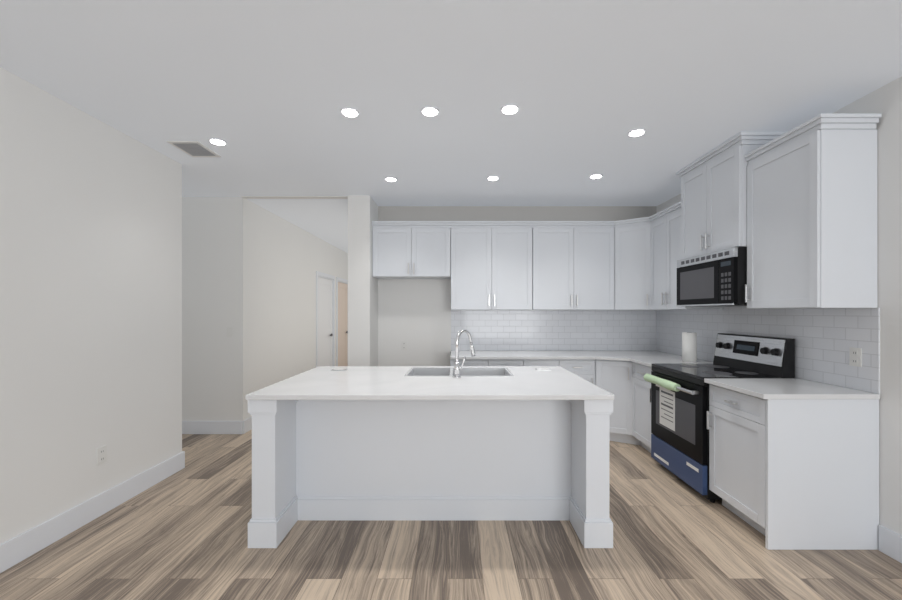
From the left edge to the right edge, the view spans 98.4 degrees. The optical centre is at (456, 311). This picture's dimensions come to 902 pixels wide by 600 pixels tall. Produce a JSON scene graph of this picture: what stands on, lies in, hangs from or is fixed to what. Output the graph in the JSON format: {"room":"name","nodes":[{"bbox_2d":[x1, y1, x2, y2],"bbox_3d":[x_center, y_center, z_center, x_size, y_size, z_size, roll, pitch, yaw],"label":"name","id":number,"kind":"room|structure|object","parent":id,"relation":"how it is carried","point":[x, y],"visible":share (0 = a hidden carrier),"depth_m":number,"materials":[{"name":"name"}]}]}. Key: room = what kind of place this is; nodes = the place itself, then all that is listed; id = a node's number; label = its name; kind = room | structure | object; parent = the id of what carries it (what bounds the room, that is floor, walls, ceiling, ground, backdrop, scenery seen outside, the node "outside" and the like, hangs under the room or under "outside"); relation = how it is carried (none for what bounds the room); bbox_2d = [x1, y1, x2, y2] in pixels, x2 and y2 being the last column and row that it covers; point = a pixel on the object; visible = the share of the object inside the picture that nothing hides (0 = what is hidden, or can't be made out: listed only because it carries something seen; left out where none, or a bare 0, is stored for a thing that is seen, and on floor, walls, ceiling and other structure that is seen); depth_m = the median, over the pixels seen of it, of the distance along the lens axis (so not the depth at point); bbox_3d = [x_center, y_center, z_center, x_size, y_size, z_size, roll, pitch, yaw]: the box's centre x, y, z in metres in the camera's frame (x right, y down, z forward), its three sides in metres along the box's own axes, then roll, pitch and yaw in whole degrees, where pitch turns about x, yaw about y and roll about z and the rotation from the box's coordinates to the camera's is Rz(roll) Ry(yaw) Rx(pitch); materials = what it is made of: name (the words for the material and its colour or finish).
{"room":"kitchen","nodes":[
{"label":"kitchen","id":0,"kind":"room"},
{"bbox_2d":[0,67,347,543],"bbox_3d":[-2.530,0.040,2.700,0.140,2.720,13.800,0,0,0],"label":"wall","id":1,"kind":"structure","parent":0,"point":[90,284],"depth_m":2.65,"materials":[{"name":"paint"}]},
{"bbox_2d":[0,451,184,572],"bbox_3d":[-2.461,1.325,-0.282,0.039,0.150,7.556,0,0,0],"label":"baseboard","id":2,"kind":"structure","parent":1,"relation":"attached to","point":[25,545],"depth_m":2.53,"materials":[{"name":"white paint"}]},
{"bbox_2d":[97,445,106,464],"bbox_3d":[-2.456,0.990,2.690,0.008,0.115,0.070,0,0,0],"label":"outlet","id":3,"kind":"object","parent":1,"relation":"attached to","point":[101,454],"visible":1,"depth_m":2.69,"materials":[{"name":"white plastic"}]},
{"bbox_2d":[248,417,251,430],"bbox_3d":[-2.454,1.325,5.638,0.019,0.150,2.295,0,0,0],"label":"baseboard","id":4,"kind":"structure","parent":1,"relation":"attached to","point":[249,419],"depth_m":4.59,"materials":[{"name":"white paint"}]},
{"bbox_2d":[316,271,334,366],"bbox_3d":[-2.519,0.343,7.285,0.161,2.115,1.000,0,0,0],"label":"door","id":5,"kind":"structure","parent":1,"relation":"attached to","point":[325,334],"depth_m":7.33,"materials":[{"name":"white paint"}]},
{"bbox_2d":[336,277,347,365],"bbox_3d":[-2.519,0.343,8.390,0.161,2.115,0.950,0,0,0],"label":"door","id":6,"kind":"structure","parent":1,"relation":"attached to","point":[342,324],"depth_m":8.34,"materials":[{"name":"beige paint"}]},
{"bbox_2d":[182,197,248,420],"bbox_3d":[-3.830,0.040,4.540,2.740,2.720,0.140,0,0,0],"label":"wall","id":7,"kind":"structure","parent":0,"point":[215,297],"depth_m":4.47,"materials":[{"name":"paint"}]},
{"bbox_2d":[182,419,247,433],"bbox_3d":[-3.752,1.325,4.464,2.616,0.150,0.019,0,0,0],"label":"baseboard","id":8,"kind":"structure","parent":7,"relation":"attached to","point":[188,427],"depth_m":4.45,"materials":[{"name":"white paint"}]},
{"bbox_2d":[348,195,377,365],"bbox_3d":[-1.110,0.040,7.000,0.250,2.720,5.200,0,0,0],"label":"wall","id":9,"kind":"structure","parent":0,"point":[362,306],"depth_m":4.40,"materials":[{"name":"paint"}]},
{"bbox_2d":[0,430,901,599],"bbox_3d":[-1.225,1.450,2.900,7.950,0.100,14.200,0,0,0],"label":"floor","id":10,"kind":"structure","parent":0,"point":[182,534],"depth_m":2.23,"materials":[{"name":"brown wood"}]},
{"bbox_2d":[248,402,612,547],"bbox_3d":[-0.158,0.956,2.894,2.168,0.888,1.180,0,0,0],"label":"kitchen island","id":11,"kind":"object","parent":10,"relation":"on","point":[396,443],"depth_m":2.63,"materials":[{"name":"paint"}]},
{"bbox_2d":[246,366,613,401],"bbox_3d":[-0.158,0.497,2.860,2.144,0.030,1.200,0,0,0],"label":"island countertop","id":12,"kind":"structure","parent":11,"relation":"on","point":[356,383],"depth_m":2.55,"materials":[{"name":"white stone"}]},
{"bbox_2d":[405,367,512,375],"bbox_3d":[0.015,0.587,3.145,0.822,0.212,0.452,0,0,0],"label":"sink","id":13,"kind":"object","parent":12,"relation":"in","point":[464,371],"visible":0.23,"depth_m":3.35,"materials":[{"name":"silver metal"}]},
{"bbox_2d":[453,329,475,377],"bbox_3d":[0.059,0.306,2.935,0.174,0.351,0.234,0,0,0],"label":"faucet","id":14,"kind":"object","parent":12,"relation":"on","point":[457,367],"visible":1,"depth_m":2.87,"materials":[{"name":"silver metal"}]},
{"bbox_2d":[450,359,493,365],"bbox_3d":[0.163,0.956,4.544,0.470,0.888,0.627,0,0,0],"label":"base cabinet","id":15,"kind":"object","parent":10,"relation":"on","point":[468,362],"depth_m":4.23,"materials":[{"name":"paint"}]},
{"bbox_2d":[494,359,529,365],"bbox_3d":[0.532,0.956,4.544,0.502,0.888,0.627,0,0,0],"label":"base cabinet","id":16,"kind":"object","parent":10,"relation":"on","point":[497,362],"depth_m":4.23,"materials":[{"name":"paint"}]},
{"bbox_2d":[530,359,553,365],"bbox_3d":[0.917,0.956,4.544,0.500,0.888,0.627,0,0,0],"label":"base cabinet","id":17,"kind":"object","parent":10,"relation":"on","point":[533,362],"depth_m":4.23,"materials":[{"name":"paint"}]},
{"bbox_2d":[554,359,589,381],"bbox_3d":[1.307,0.956,4.529,0.509,0.888,0.658,0,0,0],"label":"base cabinet","id":18,"kind":"object","parent":10,"relation":"on","point":[579,367],"depth_m":4.23,"materials":[{"name":"paint"}]},
{"bbox_2d":[590,359,629,443],"bbox_3d":[1.965,0.956,4.438,1.046,0.888,0.840,0,0,0],"label":"base cabinet","id":19,"kind":"object","parent":10,"relation":"on","point":[611,375],"depth_m":4.14,"materials":[{"name":"paint"}]},
{"bbox_2d":[450,351,669,358],"bbox_3d":[1.204,0.497,4.448,2.552,0.030,0.803,0,0,0],"label":"countertop","id":20,"kind":"structure","parent":19,"relation":"on","point":[479,354],"depth_m":4.41,"materials":[{"name":"white stone"}]},
{"bbox_2d":[626,355,709,366],"bbox_3d":[2.137,0.497,3.895,0.685,0.030,0.600,0,0,0],"label":"countertop","id":21,"kind":"structure","parent":19,"relation":"on","point":[650,359],"depth_m":3.95,"materials":[{"name":"white stone"}]},
{"bbox_2d":[682,332,696,361],"bbox_3d":[2.270,0.341,3.800,0.124,0.284,0.124,0,0,0],"label":"paper towel roll","id":22,"kind":"object","parent":21,"relation":"on","point":[689,346],"visible":1,"depth_m":3.75,"materials":[{"name":"white paper"}]},
{"bbox_2d":[630,359,729,452],"bbox_3d":[2.136,0.956,3.846,0.702,0.888,0.499,0,0,0],"label":"base cabinet","id":23,"kind":"object","parent":10,"relation":"on","point":[640,389],"depth_m":3.89,"materials":[{"name":"paint"}]},
{"bbox_2d":[643,333,794,502],"bbox_3d":[2.080,0.797,3.211,0.759,1.205,0.758,0,0,0],"label":"range","id":24,"kind":"object","parent":10,"relation":"on","point":[679,429],"visible":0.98,"depth_m":3.09,"materials":[{"name":"black metal"}]},
{"bbox_2d":[707,383,878,549],"bbox_3d":[2.159,0.956,2.558,0.658,0.888,0.536,0,0,0],"label":"base cabinet","id":25,"kind":"object","parent":10,"relation":"on","point":[793,463],"depth_m":2.29,"materials":[{"name":"paint"}]},
{"bbox_2d":[704,379,879,398],"bbox_3d":[2.137,0.497,2.553,0.685,0.030,0.549,0,0,0],"label":"countertop","id":26,"kind":"structure","parent":25,"relation":"on","point":[760,388],"depth_m":2.42,"materials":[{"name":"white stone"}]},
{"bbox_2d":[0,0,901,252],"bbox_3d":[-1.225,-1.370,2.900,7.950,0.100,14.200,0,0,0],"label":"ceiling","id":27,"kind":"structure","parent":0,"point":[267,91],"depth_m":2.25,"materials":[{"name":"paint"}]},
{"bbox_2d":[167,141,220,156],"bbox_3d":[-2.120,-1.315,3.150,0.240,0.010,0.300,0,0,0],"label":"ceiling vent","id":28,"kind":"object","parent":27,"relation":"in","point":[195,148],"visible":1,"depth_m":3.12,"materials":[{"name":"white plastic"}]},
{"bbox_2d":[208,138,226,145],"bbox_3d":[-1.850,-1.314,3.010,0.124,0.010,0.124,0,0,0],"label":"recessed light","id":29,"kind":"object","parent":27,"relation":"in","point":[217,141],"visible":0.94,"depth_m":3.00,"materials":[{"name":"white paint"}]},
{"bbox_2d":[241,196,347,198],"bbox_3d":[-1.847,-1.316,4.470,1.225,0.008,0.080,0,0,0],"label":"header beam","id":30,"kind":"structure","parent":27,"relation":"attached to","point":[295,197],"depth_m":4.46,"materials":[{"name":"paint"}]},
{"bbox_2d":[340,107,359,117],"bbox_3d":[-0.706,-1.314,2.567,0.124,0.010,0.124,0,0,0],"label":"recessed light","id":31,"kind":"object","parent":27,"relation":"in","point":[350,112],"visible":1,"depth_m":2.55,"materials":[{"name":"white paint"}]},
{"bbox_2d":[385,177,396,181],"bbox_3d":[-0.655,-1.314,3.860,0.124,0.010,0.124,0,0,0],"label":"recessed light","id":32,"kind":"object","parent":27,"relation":"in","point":[391,179],"visible":0.98,"depth_m":3.84,"materials":[{"name":"white paint"}]},
{"bbox_2d":[372,225,451,278],"bbox_3d":[-0.529,-0.708,4.681,0.907,0.595,0.354,0,0,0],"label":"upper cabinet","id":33,"kind":"object","parent":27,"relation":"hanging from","point":[398,251],"depth_m":4.51,"materials":[{"name":"paint"}]},
{"bbox_2d":[421,106,438,116],"bbox_3d":[-0.177,-1.314,2.554,0.124,0.010,0.124,0,0,0],"label":"recessed light","id":34,"kind":"object","parent":27,"relation":"in","point":[430,111],"visible":1,"depth_m":2.54,"materials":[{"name":"white paint"}]},
{"bbox_2d":[444,225,527,309],"bbox_3d":[0.401,-0.515,4.681,1.070,0.980,0.354,0,0,0],"label":"upper cabinet","id":35,"kind":"object","parent":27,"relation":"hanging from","point":[490,262],"depth_m":4.51,"materials":[{"name":"paint"}]},
{"bbox_2d":[487,176,498,180],"bbox_3d":[0.354,-1.314,3.830,0.124,0.010,0.124,0,0,0],"label":"recessed light","id":36,"kind":"object","parent":27,"relation":"in","point":[491,178],"visible":0.98,"depth_m":3.82,"materials":[{"name":"white paint"}]},
{"bbox_2d":[500,104,519,114],"bbox_3d":[0.344,-1.314,2.528,0.124,0.010,0.124,0,0,0],"label":"recessed light","id":37,"kind":"object","parent":27,"relation":"in","point":[509,109],"visible":1,"depth_m":2.52,"materials":[{"name":"white paint"}]},
{"bbox_2d":[528,221,611,309],"bbox_3d":[1.347,-0.515,4.664,1.061,0.980,0.387,0,0,0],"label":"upper cabinet","id":38,"kind":"object","parent":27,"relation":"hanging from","point":[570,262],"depth_m":4.51,"materials":[{"name":"paint"}]},
{"bbox_2d":[589,174,602,178],"bbox_3d":[1.349,-1.314,3.774,0.124,0.010,0.124,0,0,0],"label":"recessed light","id":39,"kind":"object","parent":27,"relation":"in","point":[595,176],"visible":1,"depth_m":3.76,"materials":[{"name":"white paint"}]},
{"bbox_2d":[612,217,647,309],"bbox_3d":[2.128,-0.515,4.548,0.719,0.980,0.618,0,0,0],"label":"upper cabinet","id":40,"kind":"object","parent":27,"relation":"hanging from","point":[629,236],"depth_m":4.41,"materials":[{"name":"paint"}]},
{"bbox_2d":[628,128,645,136],"bbox_3d":[1.320,-1.314,2.857,0.124,0.010,0.124,0,0,0],"label":"recessed light","id":41,"kind":"object","parent":27,"relation":"in","point":[636,132],"visible":1,"depth_m":2.84,"materials":[{"name":"white paint"}]},
{"bbox_2d":[648,209,667,309],"bbox_3d":[2.290,-0.515,4.115,0.394,0.980,0.416,0,0,0],"label":"upper cabinet","id":42,"kind":"object","parent":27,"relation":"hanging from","point":[658,225],"depth_m":4.13,"materials":[{"name":"paint"}]},
{"bbox_2d":[668,205,722,309],"bbox_3d":[2.311,-0.515,3.825,0.353,0.980,0.390,0,0,0],"label":"upper cabinet","id":43,"kind":"object","parent":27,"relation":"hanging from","point":[673,214],"depth_m":3.85,"materials":[{"name":"paint"}]},
{"bbox_2d":[680,137,783,259],"bbox_3d":[2.286,-0.875,3.248,0.403,0.780,0.756,0,0,0],"label":"upper cabinet","id":44,"kind":"object","parent":27,"relation":"hanging from","point":[712,191],"depth_m":3.14,"materials":[{"name":"paint"}]},
{"bbox_2d":[676,247,746,305],"bbox_3d":[2.260,-0.266,3.248,0.437,0.428,0.747,0,0,0],"label":"microwave","id":45,"kind":"object","parent":44,"relation":"attached to","point":[717,278],"visible":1,"depth_m":3.10,"materials":[{"name":"black metal"}]},
{"bbox_2d":[744,121,878,308],"bbox_3d":[2.311,-0.568,2.583,0.353,1.085,0.568,0,0,0],"label":"upper cabinet","id":46,"kind":"object","parent":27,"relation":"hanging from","point":[794,211],"depth_m":2.32,"materials":[{"name":"paint"}]},
{"bbox_2d":[378,206,655,365],"bbox_3d":[0.752,0.040,4.928,3.475,2.720,0.144,0,0,0],"label":"wall","id":47,"kind":"structure","parent":0,"point":[415,314],"depth_m":4.86,"materials":[{"name":"paint"}]},
{"bbox_2d":[401,341,406,349],"bbox_3d":[-0.660,0.420,4.856,0.070,0.115,0.008,0,0,0],"label":"outlet","id":48,"kind":"object","parent":47,"relation":"attached to","point":[403,345],"visible":1,"depth_m":4.85,"materials":[{"name":"white plastic"}]},
{"bbox_2d":[451,310,655,350],"bbox_3d":[1.203,0.234,4.856,2.556,0.516,0.008,0,0,0],"label":"backsplash","id":49,"kind":"structure","parent":47,"relation":"attached to","point":[561,330],"depth_m":4.85,"materials":[{"name":"white tile"}]},
{"bbox_2d":[656,76,901,534],"bbox_3d":[2.560,0.040,0.400,0.140,2.720,9.200,0,0,0],"label":"wall","id":50,"kind":"structure","parent":0,"point":[885,101],"depth_m":2.24,"materials":[{"name":"paint"}]},
{"bbox_2d":[656,306,879,393],"bbox_3d":[2.486,0.006,3.571,0.008,0.972,2.562,0,0,0],"label":"backsplash","id":51,"kind":"structure","parent":50,"relation":"attached to","point":[825,339],"depth_m":2.75,"materials":[{"name":"white tile"}]},
{"bbox_2d":[849,347,861,366],"bbox_3d":[2.478,0.280,2.420,0.008,0.115,0.070,0,0,0],"label":"outlet","id":52,"kind":"object","parent":50,"relation":"attached to","point":[855,356],"depth_m":2.42,"materials":[{"name":"white plastic"}]},
{"bbox_2d":[878,525,901,562],"bbox_3d":[2.480,1.325,-0.887,0.019,0.150,6.345,0,0,0],"label":"baseboard","id":53,"kind":"structure","parent":50,"relation":"attached to","point":[889,541],"depth_m":2.22,"materials":[{"name":"white paint"}]}
]}

